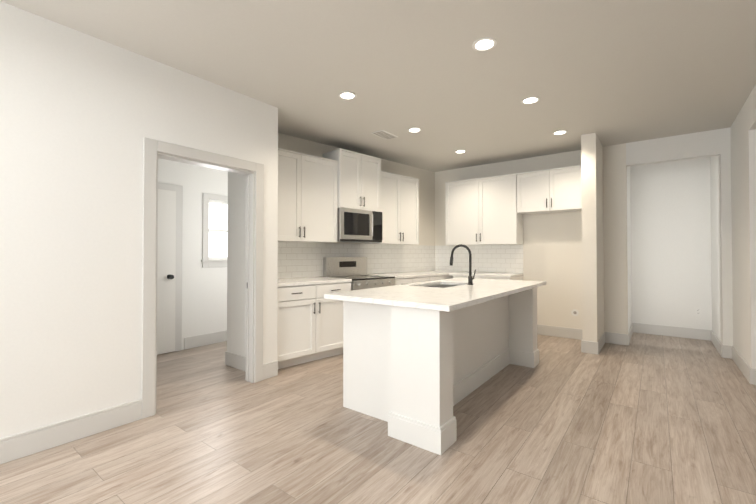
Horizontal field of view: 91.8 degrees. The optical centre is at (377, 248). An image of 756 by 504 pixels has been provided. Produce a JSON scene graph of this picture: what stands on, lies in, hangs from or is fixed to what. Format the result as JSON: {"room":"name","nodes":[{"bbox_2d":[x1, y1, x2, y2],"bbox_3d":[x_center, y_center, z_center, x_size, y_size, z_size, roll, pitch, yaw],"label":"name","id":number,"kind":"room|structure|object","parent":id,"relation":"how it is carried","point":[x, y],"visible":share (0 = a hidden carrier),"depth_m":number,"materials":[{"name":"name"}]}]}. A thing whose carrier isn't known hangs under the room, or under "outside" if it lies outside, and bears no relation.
{"room":"kitchen","nodes":[
{"label":"kitchen","id":0,"kind":"room"},
{"bbox_2d":[0,1,277,438],"bbox_3d":[-2.766,-0.110,1.569,0.120,2.740,5.580,-1,-1,37],"label":"wall","id":1,"kind":"structure","parent":0,"point":[77,117],"depth_m":2.48,"materials":[{"name":"paint"}]},
{"bbox_2d":[0,399,141,463],"bbox_3d":[-3.088,1.178,1.019,0.014,0.150,4.340,-1,-1,37],"label":"baseboard","id":2,"kind":"structure","parent":1,"relation":"attached to","point":[24,444],"depth_m":2.39,"materials":[{"name":"white paint"}]},
{"bbox_2d":[141,137,263,418],"bbox_3d":[-1.506,0.221,3.220,0.156,2.120,1.060,-1,-1,37],"label":"door frame","id":3,"kind":"structure","parent":1,"relation":"attached to","point":[152,148],"depth_m":3.04,"materials":[{"name":"white paint"}]},
{"bbox_2d":[263,361,277,379],"bbox_3d":[-1.078,1.211,3.661,0.014,0.150,0.180,-1,-1,37],"label":"baseboard","id":4,"kind":"structure","parent":1,"relation":"attached to","point":[270,369],"depth_m":3.65,"materials":[{"name":"white paint"}]},
{"bbox_2d":[158,158,226,354],"bbox_3d":[-2.654,-0.071,4.656,0.120,2.740,2.110,-1,-1,37],"label":"wall","id":5,"kind":"structure","parent":0,"point":[192,180],"depth_m":4.86,"materials":[{"name":"paint"}]},
{"bbox_2d":[157,182,182,354],"bbox_3d":[-2.801,0.236,4.277,0.097,2.115,1.025,-1,-1,37],"label":"door","id":6,"kind":"structure","parent":5,"relation":"in","point":[169,276],"depth_m":4.57,"materials":[{"name":"white paint"}]},
{"bbox_2d":[201,193,227,267],"bbox_3d":[-2.166,-0.249,5.249,0.160,1.010,0.780,-1,-1,37],"label":"window","id":7,"kind":"structure","parent":5,"relation":"in","point":[215,234],"depth_m":5.15,"materials":[{"name":"white glass"}]},
{"bbox_2d":[227,172,245,356],"bbox_3d":[-1.407,-0.080,3.962,0.615,2.740,0.115,-1,-1,37],"label":"wall","id":8,"kind":"structure","parent":0,"point":[236,291],"depth_m":3.99,"materials":[{"name":"paint"}]},
{"bbox_2d":[226,351,244,370],"bbox_3d":[-1.482,1.214,3.922,0.525,0.150,0.014,-1,-1,37],"label":"baseboard","id":9,"kind":"structure","parent":8,"relation":"attached to","point":[233,360],"depth_m":3.96,"materials":[{"name":"white paint"}]},
{"bbox_2d":[278,133,434,278],"bbox_3d":[-0.257,-0.061,5.492,3.783,2.740,0.030,1,-1,-44],"label":"wall","id":10,"kind":"structure","parent":0,"point":[426,178],"depth_m":6.42,"materials":[{"name":"paint"}]},
{"bbox_2d":[278,148,337,242],"bbox_3d":[-1.034,-0.616,4.485,1.095,1.055,0.346,1,-1,-44],"label":"upper cabinet","id":11,"kind":"object","parent":10,"relation":"attached to","point":[315,193],"depth_m":4.43,"materials":[{"name":"white wood"}]},
{"bbox_2d":[323,148,381,211],"bbox_3d":[-0.356,-0.913,5.121,0.754,0.765,0.376,1,-1,-44],"label":"upper cabinet","id":12,"kind":"object","parent":10,"relation":"attached to","point":[359,175],"depth_m":4.95,"materials":[{"name":"white wood"}]},
{"bbox_2d":[338,208,381,242],"bbox_3d":[-0.331,-0.312,5.088,0.748,0.431,0.445,1,-1,-44],"label":"microwave","id":13,"kind":"object","parent":12,"relation":"attached to","point":[358,226],"visible":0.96,"depth_m":4.92,"materials":[{"name":"silver metal"}]},
{"bbox_2d":[278,242,434,278],"bbox_3d":[-0.276,0.152,5.443,3.651,0.456,0.008,1,-1,-44],"label":"tile backsplash","id":14,"kind":"structure","parent":10,"relation":"attached to","point":[299,260],"depth_m":5.38,"materials":[{"name":"white tile"}]},
{"bbox_2d":[364,171,418,243],"bbox_3d":[0.222,-0.601,5.695,0.875,1.055,0.347,1,-1,-44],"label":"upper cabinet","id":15,"kind":"object","parent":10,"relation":"attached to","point":[400,194],"depth_m":5.56,"materials":[{"name":"white wood"}]},
{"bbox_2d":[0,332,755,503],"bbox_3d":[0.157,1.299,2.280,7.550,0.060,10.520,-1,-1,37],"label":"floor","id":16,"kind":"structure","parent":0,"point":[642,418],"depth_m":2.39,"materials":[{"name":"brown wood"}]},
{"bbox_2d":[277,282,350,368],"bbox_3d":[-0.946,0.850,4.333,1.150,0.890,0.660,1,-1,-44],"label":"base cabinet","id":17,"kind":"object","parent":16,"relation":"on","point":[309,323],"visible":0.65,"depth_m":4.11,"materials":[{"name":"white wood"}]},
{"bbox_2d":[277,277,351,286],"bbox_3d":[-0.927,0.386,4.386,0.801,0.036,1.135,-1,-1,37],"label":"countertop","id":18,"kind":"structure","parent":17,"relation":"on","point":[301,281],"depth_m":4.26,"materials":[{"name":"white stone"}]},
{"bbox_2d":[323,257,394,290],"bbox_3d":[-0.233,0.708,4.973,0.746,1.190,0.696,1,-1,-44],"label":"range","id":19,"kind":"object","parent":16,"relation":"on","point":[354,269],"visible":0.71,"depth_m":5.00,"materials":[{"name":"grey metal"}]},
{"bbox_2d":[395,276,434,284],"bbox_3d":[0.311,0.865,5.568,0.850,0.890,0.626,1,-1,-44],"label":"base cabinet","id":20,"kind":"object","parent":16,"relation":"on","point":[400,281],"depth_m":5.34,"materials":[{"name":"white"}]},
{"bbox_2d":[367,272,451,278],"bbox_3d":[0.448,0.402,5.621,0.907,0.036,1.174,-1,-1,37],"label":"countertop","id":21,"kind":"structure","parent":20,"relation":"on","point":[402,274],"depth_m":5.53,"materials":[{"name":"white stone"}]},
{"bbox_2d":[324,282,538,454],"bbox_3d":[0.699,0.839,3.507,1.018,0.892,2.372,-1,-1,37],"label":"kitchen island","id":22,"kind":"object","parent":16,"relation":"on","point":[421,360],"depth_m":2.77,"materials":[{"name":"white painted wood"},{"name":"white quartz countertop"}]},
{"bbox_2d":[324,278,545,313],"bbox_3d":[0.739,0.374,3.483,1.065,0.036,2.430,-1,-1,37],"label":"island countertop","id":23,"kind":"structure","parent":22,"relation":"on","point":[421,295],"depth_m":2.87,"materials":[{"name":"white stone"}]},
{"bbox_2d":[425,284,458,287],"bbox_3d":[0.655,0.508,3.746,0.420,0.224,0.720,-1,-1,37],"label":"sink","id":24,"kind":"object","parent":23,"relation":"in","point":[426,285],"depth_m":4.07,"materials":[{"name":"silver metal"}]},
{"bbox_2d":[450,244,475,284],"bbox_3d":[0.867,0.156,3.758,0.254,0.407,0.103,-1,-1,37],"label":"faucet","id":25,"kind":"object","parent":23,"relation":"on","point":[470,279],"visible":1,"depth_m":3.69,"materials":[{"name":"black metal"}]},
{"bbox_2d":[435,275,446,279],"bbox_3d":[0.694,0.870,5.937,0.454,0.890,0.626,1,-1,-44],"label":"base cabinet","id":26,"kind":"object","parent":16,"relation":"on","point":[444,276],"depth_m":5.80,"materials":[{"name":"white"}]},
{"bbox_2d":[419,271,522,277],"bbox_3d":[1.365,0.407,6.066,1.828,0.036,0.644,-1,-1,37],"label":"countertop","id":27,"kind":"structure","parent":26,"relation":"on","point":[454,273],"depth_m":5.74,"materials":[{"name":"white stone"}]},
{"bbox_2d":[453,276,522,279],"bbox_3d":[1.728,0.868,5.775,0.905,0.890,0.660,-1,-1,37],"label":"base cabinet","id":28,"kind":"object","parent":16,"relation":"on","point":[517,278],"visible":0.02,"depth_m":5.51,"materials":[{"name":"white"}]},
{"bbox_2d":[0,0,755,171],"bbox_3d":[0.157,-1.501,2.315,7.550,0.060,10.520,-1,-1,37],"label":"ceiling","id":29,"kind":"structure","parent":0,"point":[611,72],"depth_m":2.89,"materials":[{"name":"paint"}]},
{"bbox_2d":[339,91,356,99],"bbox_3d":[-0.289,-1.452,3.471,0.170,0.007,0.170,-1,-1,37],"label":"recessed light","id":30,"kind":"object","parent":29,"relation":"in","point":[346,95],"visible":1,"depth_m":3.46,"materials":[{"name":"white plastic"}]},
{"bbox_2d":[371,130,396,139],"bbox_3d":[0.083,-1.437,4.620,0.180,0.009,0.320,-1,-1,37],"label":"ceiling vent","id":31,"kind":"object","parent":29,"relation":"in","point":[383,134],"visible":0.98,"depth_m":4.59,"materials":[{"name":"white plastic"}]},
{"bbox_2d":[408,127,421,131],"bbox_3d":[0.444,-1.440,4.434,0.170,0.007,0.170,-1,-1,37],"label":"recessed light","id":32,"kind":"object","parent":29,"relation":"in","point":[415,129],"visible":1,"depth_m":4.41,"materials":[{"name":"white plastic"}]},
{"bbox_2d":[455,150,465,152],"bbox_3d":[1.208,-1.429,5.373,0.170,0.007,0.170,-1,-1,37],"label":"recessed light","id":33,"kind":"object","parent":29,"relation":"in","point":[460,151],"visible":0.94,"depth_m":5.36,"materials":[{"name":"white plastic"}]},
{"bbox_2d":[472,37,496,50],"bbox_3d":[0.761,-1.463,2.622,0.170,0.007,0.170,-1,-1,37],"label":"recessed light","id":34,"kind":"object","parent":29,"relation":"in","point":[485,44],"visible":1,"depth_m":2.61,"materials":[{"name":"white plastic"}]},
{"bbox_2d":[521,96,539,103],"bbox_3d":[1.488,-1.451,3.577,0.170,0.007,0.170,-1,-1,37],"label":"recessed light","id":35,"kind":"object","parent":29,"relation":"in","point":[531,99],"visible":1,"depth_m":3.57,"materials":[{"name":"white plastic"}]},
{"bbox_2d":[552,130,567,134],"bbox_3d":[2.251,-1.439,4.529,0.170,0.007,0.170,-1,-1,37],"label":"recessed light","id":36,"kind":"object","parent":29,"relation":"in","point":[560,132],"visible":0.96,"depth_m":4.51,"materials":[{"name":"white plastic"}]},
{"bbox_2d":[435,127,732,346],"bbox_3d":[3.229,-0.065,5.138,5.800,2.740,0.120,-1,-1,37],"label":"wall","id":37,"kind":"structure","parent":0,"point":[552,250],"depth_m":5.10,"materials":[{"name":"paint"}]},
{"bbox_2d":[435,244,522,272],"bbox_3d":[1.668,0.162,6.240,1.553,0.456,0.008,-1,-1,37],"label":"tile backsplash","id":38,"kind":"structure","parent":37,"relation":"attached to","point":[499,258],"depth_m":6.16,"materials":[{"name":"white tile"}]},
{"bbox_2d":[445,173,524,244],"bbox_3d":[1.742,-0.603,5.979,1.244,1.065,0.346,-1,-1,37],"label":"upper cabinet","id":39,"kind":"object","parent":37,"relation":"attached to","point":[491,210],"depth_m":5.81,"materials":[{"name":"white wood"}]},
{"bbox_2d":[521,165,581,214],"bbox_3d":[2.552,-0.843,5.366,0.913,0.600,0.346,-1,-1,37],"label":"upper cabinet","id":40,"kind":"object","parent":37,"relation":"attached to","point":[555,190],"depth_m":5.21,"materials":[{"name":"white wood"}]},
{"bbox_2d":[537,324,581,339],"bbox_3d":[2.646,1.234,5.481,0.916,0.150,0.014,-1,-1,37],"label":"baseboard","id":41,"kind":"structure","parent":37,"relation":"attached to","point":[564,332],"depth_m":5.43,"materials":[{"name":"white paint"}]},
{"bbox_2d":[571,309,578,315],"bbox_3d":[2.864,0.927,5.322,0.100,0.100,0.008,-1,-1,37],"label":"outlet","id":42,"kind":"object","parent":37,"relation":"attached to","point":[574,312],"visible":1,"depth_m":5.32,"materials":[{"name":"white plastic"}]},
{"bbox_2d":[605,332,627,345],"bbox_3d":[3.262,1.228,5.012,0.256,0.150,0.014,-1,-1,37],"label":"baseboard","id":43,"kind":"structure","parent":37,"relation":"attached to","point":[616,338],"depth_m":5.00,"materials":[{"name":"white paint"}]},
{"bbox_2d":[723,345,731,358],"bbox_3d":[4.147,1.220,4.338,0.090,0.150,0.014,-1,-1,37],"label":"baseboard","id":44,"kind":"structure","parent":37,"relation":"attached to","point":[727,351],"depth_m":4.34,"materials":[{"name":"white paint"}]},
{"bbox_2d":[581,133,603,341],"bbox_3d":[2.862,-0.069,4.870,0.160,2.740,0.750,-1,-1,37],"label":"wall","id":45,"kind":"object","parent":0,"point":[592,240],"visible":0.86,"depth_m":4.59,"materials":[{"name":"paint"}]},
{"bbox_2d":[581,340,598,354],"bbox_3d":[2.631,1.222,4.550,0.188,0.150,0.014,-1,-1,37],"label":"baseboard","id":46,"kind":"structure","parent":45,"relation":"attached to","point":[590,347],"depth_m":4.54,"materials":[{"name":"white paint"}]},
{"bbox_2d":[598,332,604,352],"bbox_3d":[2.931,1.225,4.801,0.014,0.150,0.750,-1,-1,37],"label":"baseboard","id":47,"kind":"structure","parent":45,"relation":"attached to","point":[601,341],"depth_m":4.75,"materials":[{"name":"white paint"}]},
{"bbox_2d":[627,166,631,331],"bbox_3d":[3.677,-0.061,5.463,0.120,2.740,0.940,-1,-1,37],"label":"wall","id":48,"kind":"structure","parent":0,"point":[629,244],"depth_m":5.39,"materials":[{"name":"paint"}]},
{"bbox_2d":[628,323,632,345],"bbox_3d":[3.694,1.232,5.358,0.014,0.150,1.060,-1,-1,37],"label":"baseboard","id":49,"kind":"structure","parent":48,"relation":"attached to","point":[630,332],"depth_m":5.24,"materials":[{"name":"white paint"}]},
{"bbox_2d":[630,157,711,329],"bbox_3d":[4.420,-0.060,5.563,1.180,2.740,0.120,-1,-1,37],"label":"wall","id":50,"kind":"structure","parent":0,"point":[671,284],"depth_m":5.50,"materials":[{"name":"paint"}]},
{"bbox_2d":[633,323,710,340],"bbox_3d":[4.379,1.234,5.494,0.940,0.150,0.014,-1,-1,37],"label":"baseboard","id":51,"kind":"structure","parent":50,"relation":"attached to","point":[692,333],"depth_m":5.47,"materials":[{"name":"white paint"}]},
{"bbox_2d":[695,307,700,315],"bbox_3d":[4.636,0.907,5.306,0.072,0.116,0.008,-1,-1,37],"label":"outlet","id":52,"kind":"object","parent":50,"relation":"attached to","point":[697,311],"visible":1,"depth_m":5.31,"materials":[{"name":"white plastic"}]},
{"bbox_2d":[710,156,720,341],"bbox_3d":[4.521,-0.069,4.821,0.120,2.740,0.940,-1,-1,37],"label":"wall","id":53,"kind":"structure","parent":0,"point":[715,245],"depth_m":4.82,"materials":[{"name":"paint"}]},
{"bbox_2d":[711,330,722,356],"bbox_3d":[4.431,1.225,4.797,0.014,0.150,1.060,-1,-1,37],"label":"baseboard","id":54,"kind":"structure","parent":53,"relation":"attached to","point":[717,343],"depth_m":4.65,"materials":[{"name":"white paint"}]},
{"bbox_2d":[730,85,755,368],"bbox_3d":[1.458,-0.122,0.630,0.140,2.740,9.200,-1,-1,37],"label":"wall","id":55,"kind":"structure","parent":0,"point":[743,173],"depth_m":3.70,"materials":[{"name":"paint"}]},
{"bbox_2d":[732,346,750,382],"bbox_3d":[3.864,1.214,3.903,0.014,0.150,1.050,-1,-1,37],"label":"baseboard","id":56,"kind":"structure","parent":55,"relation":"attached to","point":[744,367],"depth_m":3.82,"materials":[{"name":"white paint"}]},
{"bbox_2d":[750,368,755,384],"bbox_3d":[3.598,1.208,3.438,0.154,0.150,0.014,-1,-1,37],"label":"baseboard","id":57,"kind":"structure","parent":55,"relation":"attached to","point":[752,376],"depth_m":3.47,"materials":[{"name":"white paint"}]},
{"bbox_3d":[-1.061,-0.045,6.749,0.120,2.740,3.150,-1,-1,37],"label":"wall","id":58,"kind":"structure","parent":0,"visible":0},
{"bbox_2d":[184,330,226,349],"bbox_3d":[-1.315,1.244,6.289,0.014,0.150,3.924,-1,-1,37],"label":"baseboard","id":59,"kind":"structure","parent":58,"relation":"attached to","point":[203,340],"depth_m":4.94,"materials":[{"name":"white paint"}]}
]}

